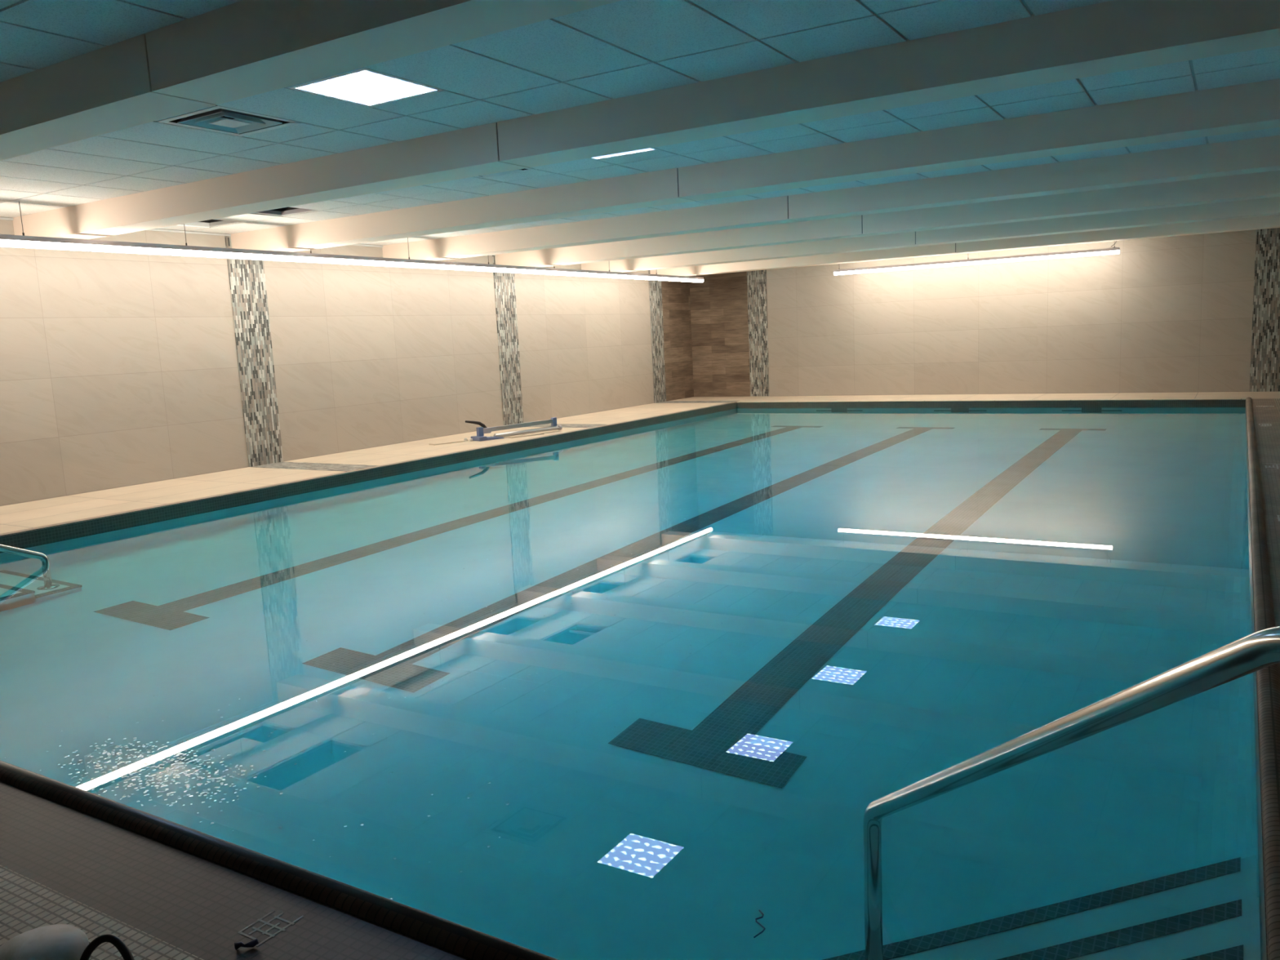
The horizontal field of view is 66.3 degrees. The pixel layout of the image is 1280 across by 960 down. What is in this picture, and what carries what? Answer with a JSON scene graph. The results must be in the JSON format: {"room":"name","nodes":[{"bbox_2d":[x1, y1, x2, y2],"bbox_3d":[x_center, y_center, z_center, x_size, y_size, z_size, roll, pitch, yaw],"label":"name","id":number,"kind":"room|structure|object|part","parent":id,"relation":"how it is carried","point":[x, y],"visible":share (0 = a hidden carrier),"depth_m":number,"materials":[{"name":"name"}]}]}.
{"room":"indoor swimming pool","nodes":[
{"label":"indoor swimming pool","id":0,"kind":"room"},
{"bbox_2d":[0,216,693,506],"bbox_3d":[-4.477,-1.710,12.946,0.243,3.408,21.821,2,10,31],"label":"wall","id":1,"kind":"structure","parent":0,"point":[117,370],"depth_m":12.50,"materials":[{"name":"beige tile"}]},
{"bbox_3d":[-4.504,-3.087,12.590,0.018,0.021,21.596,2,10,31],"label":"ceiling trim","id":2,"kind":"part","parent":1,"relation":"part of","materials":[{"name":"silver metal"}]},
{"bbox_3d":[0.819,-3.187,21.363,0.018,2.841,1.265,2,10,31],"label":"wood tile panel","id":3,"kind":"part","parent":1,"relation":"part of","materials":[{"name":"brown wood"}]},
{"bbox_2d":[0,0,1279,245],"bbox_3d":[0.791,-3.149,9.325,12.447,0.545,21.596,2,10,31],"label":"ceiling","id":4,"kind":"structure","parent":0,"point":[623,48],"depth_m":5.99,"materials":[{"name":"tile"}]},
{"bbox_2d":[182,219,237,226],"bbox_3d":[-4.973,-3.013,10.496,0.590,0.445,1.202,2,10,31],"label":"ceiling vent","id":5,"kind":"object","parent":4,"relation":"attached to","point":[210,223],"depth_m":11.08,"materials":[{"name":"grey metal"}]},
{"bbox_2d":[157,105,301,137],"bbox_3d":[-2.601,-2.397,6.186,0.603,0.285,0.603,2,10,31],"label":"ceiling vent","id":6,"kind":"object","parent":4,"relation":"in","point":[244,123],"visible":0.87,"depth_m":6.20,"materials":[{"name":"grey metal"}]},
{"bbox_3d":[-2.594,-2.259,6.207,0.180,0.005,0.180,2,10,31],"label":"plate","id":7,"kind":"part","parent":6,"relation":"part of","materials":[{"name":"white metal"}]},
{"bbox_2d":[253,207,315,215],"bbox_3d":[-3.928,-2.969,9.861,0.590,0.445,1.202,2,10,31],"label":"ceiling vent","id":8,"kind":"object","parent":4,"relation":"attached to","point":[285,211],"depth_m":10.44,"materials":[{"name":"grey metal"}]},
{"bbox_2d":[0,0,622,160],"bbox_3d":[-2.132,-1.938,4.595,12.447,0.276,0.342,2,10,31],"label":"ceiling beam","id":9,"kind":"structure","parent":4,"relation":"attached to","point":[244,48],"depth_m":4.26,"materials":[{"name":"grey paint"}]},
{"bbox_2d":[0,201,703,282],"bbox_3d":[-2.587,-3.142,13.687,0.076,0.410,14.828,2,10,31],"label":"linear light","id":10,"kind":"object","parent":4,"relation":"hanging from","point":[6,240],"visible":0.9,"depth_m":11.22,"materials":[{"name":"grey plastic"}]},
{"bbox_2d":[287,66,444,106],"bbox_3d":[-1.550,-2.233,5.569,0.612,0.023,0.612,2,10,31],"label":"recessed light","id":11,"kind":"object","parent":4,"relation":"in","point":[365,86],"visible":0.74,"depth_m":5.55,"materials":[{"name":"white plastic"}]},
{"bbox_2d":[474,167,536,177],"bbox_3d":[-1.312,-2.760,8.284,0.603,0.284,0.603,2,10,31],"label":"ceiling vent","id":12,"kind":"object","parent":4,"relation":"in","point":[529,168],"visible":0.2,"depth_m":8.49,"materials":[{"name":"grey metal"}]},
{"bbox_2d":[589,147,659,159],"bbox_3d":[-0.261,-2.596,7.666,0.612,0.023,0.612,2,10,31],"label":"recessed light","id":13,"kind":"object","parent":4,"relation":"in","point":[650,148],"visible":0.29,"depth_m":7.89,"materials":[{"name":"white plastic"}]},
{"bbox_2d":[13,0,1279,239],"bbox_3d":[-0.843,-2.301,6.693,12.447,0.276,0.342,2,10,31],"label":"ceiling beam","id":14,"kind":"structure","parent":4,"relation":"attached to","point":[1114,36],"depth_m":5.64,"materials":[{"name":"grey paint"}]},
{"bbox_2d":[231,78,1279,252],"bbox_3d":[0.446,-2.664,8.790,12.447,0.276,0.342,2,10,31],"label":"ceiling beam","id":15,"kind":"structure","parent":4,"relation":"attached to","point":[1253,106],"depth_m":7.92,"materials":[{"name":"grey paint"}]},
{"bbox_2d":[382,135,1279,261],"bbox_3d":[1.735,-3.027,10.887,12.447,0.276,0.342,2,10,31],"label":"ceiling beam","id":16,"kind":"structure","parent":4,"relation":"attached to","point":[1262,154],"depth_m":10.20,"materials":[{"name":"grey paint"}]},
{"bbox_2d":[494,169,1279,266],"bbox_3d":[3.024,-3.390,12.985,12.447,0.276,0.342,2,10,31],"label":"ceiling beam","id":17,"kind":"structure","parent":4,"relation":"attached to","point":[1264,184],"depth_m":12.40,"materials":[{"name":"grey paint"}]},
{"bbox_2d":[581,196,1279,272],"bbox_3d":[4.314,-3.753,15.082,12.447,0.276,0.342,2,10,31],"label":"ceiling beam","id":18,"kind":"structure","parent":4,"relation":"attached to","point":[1268,206],"depth_m":14.58,"materials":[{"name":"grey paint"}]},
{"bbox_2d":[649,214,1279,275],"bbox_3d":[5.603,-4.116,17.179,12.447,0.276,0.342,2,10,31],"label":"ceiling beam","id":19,"kind":"structure","parent":4,"relation":"attached to","point":[1267,221],"depth_m":16.75,"materials":[{"name":"grey paint"}]},
{"bbox_2d":[833,240,1119,275],"bbox_3d":[5.946,-4.133,17.859,5.045,0.434,0.076,2,10,31],"label":"linear light","id":20,"kind":"object","parent":4,"relation":"hanging from","point":[1115,250],"visible":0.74,"depth_m":17.70,"materials":[{"name":"grey plastic"}]},
{"bbox_2d":[0,391,1279,959],"bbox_3d":[0.937,0.025,9.784,12.447,0.210,21.596,2,10,31],"label":"floor","id":21,"kind":"structure","parent":0,"point":[26,904],"depth_m":10.58,"materials":[{"name":"beige tile"}]},
{"bbox_2d":[0,924,88,959],"bbox_3d":[-1.292,1.060,2.110,0.193,0.151,0.193,2,10,31],"label":"pail","id":22,"kind":"object","parent":21,"relation":"on","point":[55,941],"visible":0.95,"depth_m":2.09,"materials":[{"name":"grey plastic"}]},
{"bbox_2d":[80,933,134,959],"bbox_3d":[-1.012,1.073,1.915,0.495,0.158,0.196,4,10,37],"label":"hose","id":23,"kind":"object","parent":21,"relation":"on","point":[117,942],"visible":1,"depth_m":2.08,"materials":[{"name":"black rubber"}]},
{"bbox_2d":[0,781,471,959],"bbox_3d":[-3.642,1.067,4.060,10.640,0.207,0.324,2,10,31],"label":"trim","id":24,"kind":"structure","parent":21,"relation":"attached to","point":[199,906],"depth_m":2.53,"materials":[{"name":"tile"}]},
{"bbox_2d":[234,938,258,950],"bbox_3d":[-0.918,1.084,2.288,0.054,0.019,0.018,-4,8,-8],"label":"scrap","id":25,"kind":"object","parent":24,"relation":"on","point":[253,943],"visible":1,"depth_m":2.28,"materials":[{"name":"black"}]},
{"bbox_2d":[238,910,303,946],"bbox_3d":[-0.896,1.079,2.372,0.101,0.001,0.136,2,10,31],"label":"residue","id":26,"kind":"object","parent":24,"relation":"on","point":[258,929],"visible":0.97,"depth_m":2.37,"materials":[{"name":"white"}]},
{"bbox_2d":[429,440,465,445],"bbox_3d":[-2.767,-0.535,14.064,0.495,0.014,0.162,-9,11,-39],"label":"tile offcut","id":27,"kind":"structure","parent":21,"relation":"on","point":[458,441],"depth_m":14.02,"materials":[{"name":"beige tile"}]},
{"bbox_2d":[465,417,562,440],"bbox_3d":[-1.847,-0.806,14.625,1.660,0.307,0.257,-9,10,-37],"label":"lift","id":28,"kind":"object","parent":21,"relation":"on","point":[480,436],"visible":1,"depth_m":14.58,"materials":[{"name":"blue plastic"}]},
{"bbox_3d":[-2.372,-0.791,14.239,0.363,0.179,0.054,-10,11,-41],"label":"lever handle","id":29,"kind":"part","parent":28,"relation":"part of","materials":[{"name":"black rubber"}]},
{"bbox_3d":[-2.331,-0.705,14.287,0.081,0.131,0.072,-9,11,-39],"label":"rail post","id":30,"kind":"part","parent":28,"relation":"part of","materials":[{"name":"blue plastic"}]},
{"bbox_3d":[-2.182,-0.624,14.386,0.288,0.045,0.234,-9,11,-39],"label":"foot plate","id":31,"kind":"part","parent":28,"relation":"part of","materials":[{"name":"blue plastic"}]},
{"bbox_3d":[-1.815,-0.816,14.715,1.278,0.090,0.036,-9,11,-39],"label":"guide rail","id":32,"kind":"part","parent":28,"relation":"part of","materials":[{"name":"silver metal"}]},
{"bbox_3d":[-1.328,-0.885,15.123,0.072,0.166,0.063,-9,11,-39],"label":"rail post","id":33,"kind":"part","parent":28,"relation":"part of","materials":[{"name":"blue plastic"}]},
{"bbox_2d":[508,433,543,438],"bbox_3d":[-1.690,-0.660,14.589,0.585,0.014,0.072,-9,11,-39],"label":"tile offcut","id":34,"kind":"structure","parent":21,"relation":"on","point":[535,433],"depth_m":14.55,"materials":[{"name":"beige tile"}]},
{"bbox_2d":[0,406,1262,959],"bbox_3d":[1.499,0.648,10.755,8.817,1.530,16.391,2,10,31],"label":"pool water","id":35,"kind":"object","parent":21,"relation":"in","point":[642,692],"visible":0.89,"depth_m":4.30,"materials":[{"name":"teal liquid"}]},
{"bbox_2d":[753,909,765,937],"bbox_3d":[0.306,1.125,2.487,0.028,0.006,0.120,-1,8,10],"label":"thread","id":36,"kind":"object","parent":35,"relation":"on","point":[759,910],"visible":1,"depth_m":2.48,"materials":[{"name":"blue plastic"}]},
{"bbox_2d":[0,397,1279,959],"bbox_3d":[1.484,0.441,10.739,8.921,1.405,16.499,2,10,31],"label":"swimming pool","id":37,"kind":"object","parent":21,"relation":"in","point":[458,939],"visible":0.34,"depth_m":3.20,"materials":[{"name":"paint"}]},
{"bbox_3d":[-5.366,1.401,6.845,1.147,0.922,2.414,2,10,31],"label":"steps","id":38,"kind":"structure","parent":37,"relation":"on","visible":0},
{"bbox_2d":[0,544,49,563],"bbox_3d":[-5.189,0.764,6.360,0.153,1.907,2.718,2,10,31],"label":"handrail","id":39,"kind":"object","parent":38,"relation":"on","point":[43,557],"visible":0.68,"depth_m":7.30,"materials":[{"name":"silver metal"}]},
{"bbox_3d":[0.648,1.714,2.985,2.079,0.860,2.110,2,10,31],"label":"steps","id":40,"kind":"structure","parent":37,"relation":"on","visible":0},
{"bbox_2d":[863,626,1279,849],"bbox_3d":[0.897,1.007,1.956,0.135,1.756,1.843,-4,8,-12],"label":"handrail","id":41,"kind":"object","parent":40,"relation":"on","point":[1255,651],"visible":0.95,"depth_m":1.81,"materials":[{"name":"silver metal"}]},
{"bbox_2d":[1251,398,1279,666],"bbox_3d":[5.293,0.065,8.134,0.324,0.207,16.742,2,10,31],"label":"trim","id":42,"kind":"structure","parent":21,"relation":"attached to","point":[1267,437],"depth_m":7.99,"materials":[{"name":"grey tile"}]},
{"bbox_2d":[1258,423,1271,426],"bbox_3d":[7.473,-0.659,11.715,0.137,0.001,0.362,2,10,31],"label":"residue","id":43,"kind":"object","parent":42,"relation":"on","point":[1265,424],"visible":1,"depth_m":11.71,"materials":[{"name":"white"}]},
{"bbox_2d":[1265,463,1279,469],"bbox_3d":[5.596,-0.119,8.582,0.222,0.001,0.354,2,10,31],"label":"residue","id":44,"kind":"object","parent":42,"relation":"on","point":[1277,467],"visible":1,"depth_m":8.56,"materials":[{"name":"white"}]},
{"bbox_2d":[688,227,1279,396],"bbox_3d":[6.518,-3.058,18.759,12.897,3.408,0.236,2,10,31],"label":"wall","id":45,"kind":"structure","parent":0,"point":[1196,313],"depth_m":18.41,"materials":[{"name":"beige tile"}]},
{"bbox_3d":[1.748,-3.254,21.531,1.408,2.841,0.018,2,10,31],"label":"wood tile panel","id":46,"kind":"part","parent":45,"relation":"part of","materials":[{"name":"brown wood"}]}
]}

